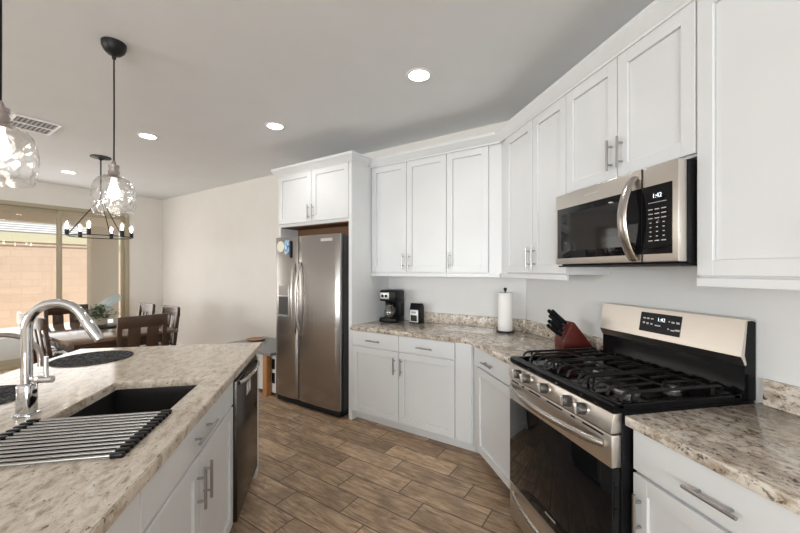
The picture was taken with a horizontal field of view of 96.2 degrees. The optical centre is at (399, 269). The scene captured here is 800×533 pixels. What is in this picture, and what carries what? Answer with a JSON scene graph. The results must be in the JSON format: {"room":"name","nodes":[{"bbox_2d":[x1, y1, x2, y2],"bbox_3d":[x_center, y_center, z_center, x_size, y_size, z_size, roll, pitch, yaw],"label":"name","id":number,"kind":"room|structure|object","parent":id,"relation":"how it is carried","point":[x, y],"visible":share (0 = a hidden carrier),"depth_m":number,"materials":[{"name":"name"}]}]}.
{"room":"kitchen","nodes":[
{"label":"kitchen","id":0,"kind":"room"},
{"bbox_2d":[0,176,162,316],"bbox_3d":[-6.319,0.049,4.395,0.122,2.800,6.145,0,0,34],"label":"wall","id":1,"kind":"structure","parent":0,"point":[146,245],"depth_m":6.53,"materials":[{"name":"paint"}]},
{"bbox_2d":[0,200,128,370],"bbox_3d":[-5.703,0.219,5.303,0.125,2.460,2.840,0,0,34],"label":"door","id":2,"kind":"structure","parent":1,"relation":"in","point":[4,204],"depth_m":5.74,"materials":[{"name":"beige"}]},
{"bbox_2d":[0,368,522,532],"bbox_3d":[-3.125,1.509,0.995,9.166,0.120,12.196,0,0,-11],"label":"floor","id":3,"kind":"structure","parent":0,"point":[319,472],"depth_m":2.45,"materials":[{"name":"brown wood"}]},
{"bbox_2d":[16,312,68,363],"bbox_3d":[-4.034,0.962,4.152,0.450,0.975,0.517,0,0,34],"label":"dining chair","id":4,"kind":"object","parent":3,"relation":"on","point":[20,315],"visible":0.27,"depth_m":3.96,"materials":[{"name":"brown wood"}]},
{"bbox_2d":[33,317,52,358],"bbox_3d":[-3.542,0.962,3.826,0.450,0.975,0.517,0,0,34],"label":"dining chair","id":5,"kind":"object","parent":3,"relation":"on","point":[40,324],"visible":0.28,"depth_m":3.55,"materials":[{"name":"brown wood"}]},
{"bbox_2d":[43,304,88,352],"bbox_3d":[-4.293,0.962,4.699,0.517,0.975,0.450,0,0,34],"label":"dining chair","id":6,"kind":"object","parent":3,"relation":"on","point":[57,313],"visible":0.23,"depth_m":4.75,"materials":[{"name":"brown wood"}]},
{"bbox_2d":[41,318,177,352],"bbox_3d":[-3.575,1.069,4.266,1.700,0.760,0.980,0,0,34],"label":"dining table","id":7,"kind":"object","parent":3,"relation":"on","point":[68,337],"visible":0.34,"depth_m":3.83,"materials":[{"name":"brown wood"}]},
{"bbox_2d":[79,323,116,328],"bbox_3d":[-3.594,0.679,4.327,0.400,0.018,0.320,0,0,34],"label":"serving tray","id":8,"kind":"object","parent":7,"relation":"on","point":[109,325],"visible":0.46,"depth_m":4.27,"materials":[{"name":"black metal"}]},
{"bbox_2d":[68,303,130,324],"bbox_3d":[-3.674,0.539,4.388,0.614,0.261,0.528,0,0,34],"label":"potted plant","id":9,"kind":"object","parent":8,"relation":"on","point":[98,316],"visible":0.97,"depth_m":4.38,"materials":[{"name":"green plant"}]},
{"bbox_2d":[106,492,139,532],"bbox_3d":[-0.892,1.011,0.503,0.639,0.876,0.821,0,0,-11],"label":"base cabinet","id":10,"kind":"object","parent":3,"relation":"on","point":[128,521],"visible":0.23,"depth_m":0.91,"materials":[{"name":"white paint"}]},
{"bbox_2d":[0,342,261,532],"bbox_3d":[-1.338,0.553,1.278,1.167,0.037,2.598,0,0,-11],"label":"countertop","id":11,"kind":"structure","parent":10,"relation":"on","point":[88,495],"depth_m":1.23,"materials":[{"name":"beige stone"}]},
{"bbox_2d":[0,385,16,403],"bbox_3d":[-1.755,0.532,1.480,0.356,0.006,0.356,0,0,-11],"label":"placemat","id":12,"kind":"object","parent":11,"relation":"on","point":[7,392],"visible":0.42,"depth_m":1.54,"materials":[{"name":"black fabric"}]},
{"bbox_2d":[0,333,42,366],"bbox_3d":[-1.553,0.390,1.382,0.075,0.289,0.264,0,0,36],"label":"water tap","id":13,"kind":"object","parent":11,"relation":"on","point":[36,347],"visible":0.74,"depth_m":1.47,"materials":[{"name":"silver metal"}]},
{"bbox_2d":[11,299,103,417],"bbox_3d":[-1.269,0.321,1.345,0.275,0.428,0.056,0,0,-11],"label":"faucet","id":14,"kind":"object","parent":11,"relation":"on","point":[26,392],"visible":1,"depth_m":1.32,"materials":[{"name":"silver metal"}]},
{"bbox_2d":[0,409,171,466],"bbox_3d":[-1.042,0.528,1.137,0.454,0.014,0.335,0,0,-11],"label":"drying rack","id":15,"kind":"object","parent":11,"relation":"on","point":[145,424],"visible":1,"depth_m":1.13,"materials":[{"name":"silver metal"}]},
{"bbox_2d":[49,350,133,366],"bbox_3d":[-1.854,0.532,2.169,0.396,0.006,0.396,0,0,-11],"label":"placemat","id":16,"kind":"object","parent":11,"relation":"on","point":[99,357],"visible":0.96,"depth_m":2.14,"materials":[{"name":"black fabric"}]},
{"bbox_2d":[0,385,196,463],"bbox_3d":[-1.087,0.676,1.380,0.422,0.206,0.789,0,0,-11],"label":"sink","id":17,"kind":"object","parent":11,"relation":"in","point":[121,401],"visible":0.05,"depth_m":1.73,"materials":[{"name":"black"}]},
{"bbox_2d":[116,313,167,347],"bbox_3d":[-2.873,0.962,3.879,0.517,0.975,0.450,0,0,34],"label":"dining chair","id":18,"kind":"object","parent":3,"relation":"on","point":[134,324],"visible":0.47,"depth_m":3.72,"materials":[{"name":"brown wood"}]},
{"bbox_2d":[138,303,154,344],"bbox_3d":[-3.716,0.962,4.903,0.450,0.975,0.517,0,0,34],"label":"dining chair","id":19,"kind":"object","parent":3,"relation":"on","point":[145,307],"visible":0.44,"depth_m":5.11,"materials":[{"name":"brown wood"}]},
{"bbox_2d":[142,305,180,346],"bbox_3d":[-3.132,0.962,4.517,0.450,0.975,0.517,0,0,34],"label":"dining chair","id":20,"kind":"object","parent":3,"relation":"on","point":[170,310],"visible":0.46,"depth_m":4.65,"materials":[{"name":"brown wood"}]},
{"bbox_2d":[140,382,232,532],"bbox_3d":[-1.060,1.011,1.383,0.619,0.876,0.970,0,0,-11],"label":"base cabinet","id":21,"kind":"object","parent":3,"relation":"on","point":[192,491],"visible":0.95,"depth_m":1.39,"materials":[{"name":"white paint"}]},
{"bbox_2d":[231,355,259,522],"bbox_3d":[-1.201,1.012,2.149,0.649,0.874,0.574,0,0,-11],"label":"dishwasher","id":22,"kind":"object","parent":3,"relation":"on","point":[244,405],"visible":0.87,"depth_m":2.09,"materials":[{"name":"silver metal"}]},
{"bbox_2d":[223,336,275,395],"bbox_3d":[-1.709,1.196,4.584,0.980,0.505,0.610,0,0,34],"label":"bench","id":23,"kind":"object","parent":3,"relation":"on","point":[267,353],"visible":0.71,"depth_m":4.15,"materials":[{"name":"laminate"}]},
{"bbox_2d":[246,337,265,341],"bbox_3d":[-1.920,0.929,4.790,0.250,0.028,0.250,0,0,-11],"label":"wooden bowl","id":24,"kind":"object","parent":23,"relation":"on","point":[254,339],"visible":1,"depth_m":4.82,"materials":[{"name":"brown wood"}]},
{"bbox_2d":[253,351,258,478],"bbox_3d":[-1.544,1.011,2.432,1.088,0.876,0.109,0,0,-11],"label":"island end panel","id":25,"kind":"object","parent":3,"relation":"on","point":[257,354],"visible":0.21,"depth_m":2.55,"materials":[{"name":"white paint"}]},
{"bbox_2d":[276,233,348,417],"bbox_3d":[-0.823,0.546,3.973,0.963,1.805,0.731,0,0,34],"label":"refrigerator","id":26,"kind":"object","parent":3,"relation":"on","point":[312,285],"visible":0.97,"depth_m":3.64,"materials":[{"name":"grey metal"}]},
{"bbox_2d":[277,241,283,251],"bbox_3d":[-1.308,-0.256,3.931,0.120,0.120,0.001,0,0,34],"label":"magnet","id":27,"kind":"object","parent":26,"relation":"attached to","point":[280,246],"visible":1,"depth_m":3.93,"materials":[{"name":"beige plastic"}]},
{"bbox_2d":[284,240,288,253],"bbox_3d":[-1.221,-0.246,3.872,0.076,0.150,0.003,0,0,34],"label":"magnet","id":28,"kind":"object","parent":26,"relation":"attached to","point":[286,242],"visible":1,"depth_m":3.87},
{"bbox_2d":[290,241,291,257],"bbox_3d":[-1.168,-0.221,3.834,0.028,0.180,0.008,0,0,34],"label":"clip","id":29,"kind":"object","parent":26,"relation":"attached to","point":[290,241],"visible":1,"depth_m":3.83,"materials":[{"name":"black plastic"}]},
{"bbox_2d":[279,161,387,419],"bbox_3d":[-0.770,0.195,4.013,1.106,2.508,0.650,0,0,34],"label":"tall cabinet","id":30,"kind":"object","parent":3,"relation":"on","point":[337,198],"visible":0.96,"depth_m":3.67,"materials":[{"name":"white paint"}]},
{"bbox_2d":[271,150,370,177],"bbox_3d":[-0.786,-1.091,3.989,1.210,0.084,0.623,0,0,34],"label":"crown molding","id":31,"kind":"structure","parent":30,"relation":"attached to","point":[348,156],"depth_m":3.63,"materials":[{"name":"white paint"}]},
{"bbox_2d":[352,330,478,452],"bbox_3d":[0.307,1.011,3.298,1.476,0.876,0.653,0,0,34],"label":"base cabinet","id":32,"kind":"object","parent":3,"relation":"on","point":[423,387],"visible":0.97,"depth_m":3.07,"materials":[{"name":"white paint"}]},
{"bbox_2d":[350,320,556,364],"bbox_3d":[0.528,0.553,3.049,1.025,0.037,2.263,0,0,-40],"label":"countertop","id":33,"kind":"structure","parent":32,"relation":"on","point":[502,346],"depth_m":2.93,"materials":[{"name":"beige stone"}]},
{"bbox_2d":[380,289,403,322],"bbox_3d":[-0.085,0.370,3.729,0.190,0.328,0.220,0,0,26],"label":"coffee maker","id":34,"kind":"object","parent":33,"relation":"on","point":[393,298],"visible":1,"depth_m":3.66,"materials":[{"name":"black plastic"}]},
{"bbox_2d":[409,303,423,323],"bbox_3d":[0.167,0.435,3.635,0.116,0.200,0.110,0,0,34],"label":"toaster","id":35,"kind":"object","parent":33,"relation":"on","point":[416,311],"visible":1,"depth_m":3.60,"materials":[{"name":"black plastic"}]},
{"bbox_2d":[496,288,513,332],"bbox_3d":[0.907,0.343,3.095,0.150,0.383,0.150,0,0,-11],"label":"paper towel holder","id":36,"kind":"object","parent":33,"relation":"on","point":[505,289],"visible":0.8,"depth_m":3.04,"materials":[{"name":"black metal"}]},
{"bbox_2d":[498,292,511,330],"bbox_3d":[0.907,0.358,3.095,0.120,0.325,0.120,0,0,-11],"label":"paper towel roll","id":37,"kind":"object","parent":36,"relation":"on","point":[504,299],"visible":0.98,"depth_m":3.04,"materials":[{"name":"white paper"}]},
{"bbox_2d":[555,320,592,353],"bbox_3d":[1.129,0.431,2.328,0.209,0.206,0.107,0,0,-7],"label":"knife block","id":38,"kind":"object","parent":33,"relation":"on","point":[573,337],"visible":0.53,"depth_m":2.27,"materials":[{"name":"red wood"}]},
{"bbox_2d":[547,309,562,323],"bbox_3d":[1.012,0.305,2.335,0.116,0.103,0.016,0,0,-7],"label":"knife","id":39,"kind":"object","parent":38,"relation":"in","point":[548,310],"visible":0.63,"depth_m":2.33,"materials":[{"name":"black plastic"}]},
{"bbox_2d":[548,314,563,328],"bbox_3d":[1.008,0.332,2.313,0.108,0.097,0.016,0,0,-7],"label":"knife","id":40,"kind":"object","parent":38,"relation":"in","point":[550,316],"visible":0.89,"depth_m":2.31,"materials":[{"name":"black plastic"}]},
{"bbox_2d":[550,325,562,336],"bbox_3d":[0.998,0.390,2.284,0.089,0.080,0.016,0,0,-8],"label":"knife","id":41,"kind":"object","parent":38,"relation":"in","point":[552,327],"visible":1,"depth_m":2.28,"materials":[{"name":"black plastic"}]},
{"bbox_2d":[550,320,564,332],"bbox_3d":[1.005,0.361,2.289,0.097,0.087,0.016,0,0,-8],"label":"knife","id":42,"kind":"object","parent":38,"relation":"in","point":[553,322],"visible":1,"depth_m":2.28,"materials":[{"name":"black plastic"}]},
{"bbox_2d":[551,309,567,324],"bbox_3d":[1.018,0.302,2.293,0.116,0.103,0.016,0,0,-7],"label":"knife","id":43,"kind":"object","parent":38,"relation":"in","point":[554,312],"visible":1,"depth_m":2.29,"materials":[{"name":"black plastic"}]},
{"bbox_2d":[474,347,510,488],"bbox_3d":[0.884,1.011,2.625,0.653,0.876,0.943,0,0,-11],"label":"base cabinet","id":44,"kind":"object","parent":3,"relation":"on","point":[491,374],"visible":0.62,"depth_m":2.46,"materials":[{"name":"white paint"}]},
{"bbox_2d":[509,303,755,532],"bbox_3d":[1.002,0.825,1.759,0.758,1.248,0.764,0,0,-11],"label":"gas range","id":45,"kind":"object","parent":3,"relation":"on","point":[571,443],"visible":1,"depth_m":1.60,"materials":[{"name":"silver metal"}]},
{"bbox_2d":[510,352,741,413],"bbox_3d":[1.008,0.516,1.760,0.603,0.034,0.762,0,0,-11],"label":"cooktop","id":46,"kind":"object","parent":45,"relation":"in","point":[597,397],"depth_m":1.52,"materials":[{"name":"black metal"}]},
{"bbox_2d":[632,429,799,532],"bbox_3d":[1.234,1.011,0.905,0.653,0.876,0.962,0,0,-11],"label":"base cabinet","id":47,"kind":"object","parent":3,"relation":"on","point":[673,492],"visible":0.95,"depth_m":1.11,"materials":[{"name":"white paint"}]},
{"bbox_2d":[625,403,799,515],"bbox_3d":[1.240,0.553,0.905,0.643,0.037,0.980,0,0,-11],"label":"countertop","id":48,"kind":"structure","parent":47,"relation":"on","point":[756,446],"depth_m":1.12,"materials":[{"name":"beige stone"}]},
{"bbox_2d":[0,0,653,199],"bbox_3d":[-3.125,-1.426,0.995,9.166,0.150,12.196,0,0,-11],"label":"ceiling","id":49,"kind":"structure","parent":0,"point":[205,78],"depth_m":2.49,"materials":[{"name":"paint"}]},
{"bbox_2d":[0,0,39,187],"bbox_3d":[-1.568,-0.846,1.407,0.220,1.010,0.219,0,0,-11],"label":"pendant light","id":50,"kind":"object","parent":49,"relation":"hanging from","point":[5,120],"visible":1,"depth_m":1.41,"materials":[{"name":"clear glass"}]},
{"bbox_2d":[0,100,12,130],"bbox_3d":[-1.568,-0.611,1.408,0.066,0.107,0.066,0,0,-11],"label":"socket","id":51,"kind":"object","parent":50,"relation":"attached to","point":[5,121],"depth_m":1.40,"materials":[{"name":"silver metal"}]},
{"bbox_2d":[10,113,62,135],"bbox_3d":[-3.411,-1.345,3.336,0.420,0.012,0.310,0,0,34],"label":"ceiling vent","id":52,"kind":"object","parent":49,"relation":"in","point":[26,123],"visible":0.87,"depth_m":3.33,"materials":[{"name":"white plastic"}]},
{"bbox_2d":[60,170,76,173],"bbox_3d":[-4.564,-1.348,4.945,0.180,0.006,0.180,0,0,-11],"label":"recessed light","id":53,"kind":"object","parent":49,"relation":"in","point":[63,171],"visible":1,"depth_m":4.95,"materials":[{"name":"white plastic"}]},
{"bbox_2d":[63,154,132,238],"bbox_3d":[-3.580,-0.871,4.294,0.612,0.960,0.656,0,0,34],"label":"chandelier","id":54,"kind":"object","parent":49,"relation":"hanging from","point":[99,157],"visible":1,"depth_m":4.27,"materials":[{"name":"black metal"}]},
{"bbox_2d":[63,220,69,234],"bbox_3d":[-3.774,-0.482,4.064,0.059,0.163,0.059,0,0,-11],"label":"bulb","id":55,"kind":"object","parent":54,"relation":"attached to","point":[66,231],"depth_m":4.05,"materials":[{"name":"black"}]},
{"bbox_2d":[77,224,82,236],"bbox_3d":[-3.875,-0.482,4.347,0.059,0.163,0.059,0,0,-11],"label":"bulb","id":56,"kind":"object","parent":54,"relation":"attached to","point":[79,227],"depth_m":4.33,"materials":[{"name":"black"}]},
{"bbox_2d":[85,221,90,233],"bbox_3d":[-3.479,-0.482,4.011,0.059,0.163,0.059,0,0,-11],"label":"bulb","id":57,"kind":"object","parent":54,"relation":"attached to","point":[88,223],"depth_m":4.00,"materials":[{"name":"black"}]},
{"bbox_2d":[119,222,124,235],"bbox_3d":[-3.285,-0.482,4.240,0.059,0.163,0.059,0,0,-11],"label":"bulb","id":58,"kind":"object","parent":54,"relation":"attached to","point":[121,232],"depth_m":4.23,"materials":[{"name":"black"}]},
{"bbox_2d":[128,225,132,237],"bbox_3d":[-3.386,-0.482,4.523,0.059,0.163,0.059,0,0,-11],"label":"bulb","id":59,"kind":"object","parent":54,"relation":"attached to","point":[131,229],"depth_m":4.51,"materials":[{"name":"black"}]},
{"bbox_2d":[90,36,136,215],"bbox_3d":[-1.704,-0.839,2.137,0.220,1.022,0.219,0,0,-11],"label":"pendant light","id":60,"kind":"object","parent":49,"relation":"hanging from","point":[113,47],"visible":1,"depth_m":2.12,"materials":[{"name":"black metal"}]},
{"bbox_2d":[107,160,120,179],"bbox_3d":[-1.704,-0.598,2.137,0.066,0.107,0.066,0,0,-11],"label":"socket","id":61,"kind":"object","parent":60,"relation":"attached to","point":[113,170],"depth_m":2.12,"materials":[{"name":"silver metal"}]},
{"bbox_2d":[137,133,158,139],"bbox_3d":[-2.541,-1.348,3.617,0.180,0.006,0.180,0,0,-11],"label":"recessed light","id":62,"kind":"object","parent":49,"relation":"in","point":[143,135],"visible":1,"depth_m":3.62,"materials":[{"name":"white plastic"}]},
{"bbox_2d":[140,134,155,138],"bbox_3d":[-2.541,-1.349,3.617,0.139,0.003,0.139,0,0,-11],"label":"diffuser","id":63,"kind":"object","parent":62,"relation":"attached to","point":[147,136],"depth_m":3.62,"materials":[{"name":"white"}]},
{"bbox_2d":[265,122,284,129],"bbox_3d":[-1.172,-1.348,3.366,0.180,0.006,0.180,0,0,-11],"label":"recessed light","id":64,"kind":"object","parent":49,"relation":"in","point":[271,125],"visible":1,"depth_m":3.36,"materials":[{"name":"white plastic"}]},
{"bbox_2d":[267,124,282,128],"bbox_3d":[-1.172,-1.349,3.366,0.139,0.003,0.139,0,0,-11],"label":"diffuser","id":65,"kind":"object","parent":64,"relation":"attached to","point":[271,126],"depth_m":3.37,"materials":[{"name":"white plastic"}]},
{"bbox_2d":[406,68,431,81],"bbox_3d":[0.132,-1.348,2.486,0.180,0.006,0.180,0,0,-11],"label":"recessed light","id":66,"kind":"object","parent":49,"relation":"in","point":[416,74],"visible":1,"depth_m":2.48,"materials":[{"name":"white plastic"}]},
{"bbox_2d":[409,70,428,80],"bbox_3d":[0.132,-1.349,2.486,0.139,0.003,0.139,0,0,-11],"label":"diffuser","id":67,"kind":"object","parent":66,"relation":"attached to","point":[414,75],"depth_m":2.49,"materials":[{"name":"white"}]},
{"bbox_2d":[163,121,525,344],"bbox_3d":[-1.698,0.049,5.092,6.817,2.800,0.122,0,0,34],"label":"wall","id":68,"kind":"structure","parent":0,"point":[219,243],"depth_m":5.55,"materials":[{"name":"paint"}]},
{"bbox_2d":[371,154,446,276],"bbox_3d":[0.136,-0.498,3.592,0.860,1.122,0.351,0,0,34],"label":"upper cabinet","id":69,"kind":"object","parent":68,"relation":"attached to","point":[409,198],"visible":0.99,"depth_m":3.44,"materials":[{"name":"white paint"}]},
{"bbox_2d":[369,0,693,167],"bbox_3d":[0.793,-1.091,2.233,0.715,0.084,3.626,0,0,-27],"label":"crown molding","id":70,"kind":"structure","parent":69,"relation":"attached to","point":[657,12],"depth_m":2.07,"materials":[{"name":"white paint"}]},
{"bbox_2d":[447,143,501,277],"bbox_3d":[0.752,-0.498,3.184,0.617,1.122,0.351,0,0,34],"label":"upper cabinet","id":71,"kind":"object","parent":68,"relation":"attached to","point":[474,175],"visible":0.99,"depth_m":3.10,"materials":[{"name":"white paint"}]},
{"bbox_2d":[424,312,602,349],"bbox_3d":[0.926,0.484,3.076,0.398,0.100,1.836,0,0,-35],"label":"backsplash","id":72,"kind":"structure","parent":68,"relation":"attached to","point":[537,328],"depth_m":3.30,"materials":[{"name":"beige stone"}]},
{"bbox_2d":[526,0,799,402],"bbox_3d":[1.905,0.049,-0.441,0.120,2.800,7.376,0,0,-11],"label":"wall","id":73,"kind":"structure","parent":0,"point":[580,299],"depth_m":1.77,"materials":[{"name":"paint"}]},
{"bbox_2d":[500,95,610,279],"bbox_3d":[1.033,-0.498,2.649,0.351,1.122,0.964,0,0,-11],"label":"upper cabinet","id":74,"kind":"object","parent":73,"relation":"attached to","point":[534,156],"visible":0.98,"depth_m":2.47,"materials":[{"name":"white paint"}]},
{"bbox_2d":[566,0,696,193],"bbox_3d":[1.206,-0.752,1.797,0.351,0.613,0.771,0,0,-11],"label":"upper cabinet","id":75,"kind":"object","parent":73,"relation":"attached to","point":[638,112],"visible":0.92,"depth_m":1.66,"materials":[{"name":"white paint"}]},
{"bbox_2d":[556,158,696,266],"bbox_3d":[1.150,-0.225,1.788,0.465,0.416,0.760,0,0,-11],"label":"microwave","id":76,"kind":"object","parent":75,"relation":"attached to","point":[647,217],"visible":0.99,"depth_m":1.56,"materials":[{"name":"silver metal"}]},
{"bbox_2d":[697,0,799,290],"bbox_3d":[1.374,-0.498,0.971,0.351,1.122,0.914,0,0,-11],"label":"upper cabinet","id":77,"kind":"object","parent":73,"relation":"attached to","point":[748,51],"visible":1,"depth_m":1.23,"materials":[{"name":"white paint"}]},
{"bbox_2d":[763,379,799,415],"bbox_3d":[1.548,0.484,0.958,0.020,0.100,0.960,0,0,-11],"label":"backsplash","id":78,"kind":"structure","parent":73,"relation":"attached to","point":[778,395],"depth_m":1.37,"materials":[{"name":"beige stone"}]},
{"label":"outside","id":79,"kind":"structure","parent":0,"visible":0},
{"bbox_2d":[0,322,69,360],"bbox_3d":[-14.756,1.604,12.892,23.330,0.190,24.000,0,0,34],"label":"ground","id":80,"kind":"structure","parent":79,"point":[9,347],"depth_m":7.08,"materials":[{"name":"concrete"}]},
{"bbox_2d":[0,243,119,328],"bbox_3d":[-10.057,0.404,9.781,0.260,2.210,18.000,0,0,34],"label":"wall","id":81,"kind":"structure","parent":80,"relation":"on","point":[27,271],"depth_m":9.77,"materials":[{"name":"beige brick"}]},
{"bbox_2d":[0,209,119,318],"bbox_3d":[-7.347,0.109,4.989,2.210,2.800,11.000,0,0,34],"label":"patio cover","id":82,"kind":"object","parent":80,"relation":"on","point":[102,254],"visible":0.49,"depth_m":7.74,"materials":[{"name":"paint"}]},
{"bbox_2d":[0,220,119,247],"bbox_3d":[-17.370,-0.491,14.622,7.260,4.000,19.400,0,0,34],"label":"house","id":83,"kind":"structure","parent":80,"relation":"on","point":[10,231],"depth_m":13.82,"materials":[{"name":"paint"}]},
{"bbox_2d":[91,294,119,313],"bbox_3d":[-5.697,1.001,7.128,0.500,1.017,0.710,0,0,34],"label":"lounge chair","id":84,"kind":"object","parent":80,"relation":"on","point":[111,300],"visible":0.09,"depth_m":7.01,"materials":[{"name":"white fabric"}]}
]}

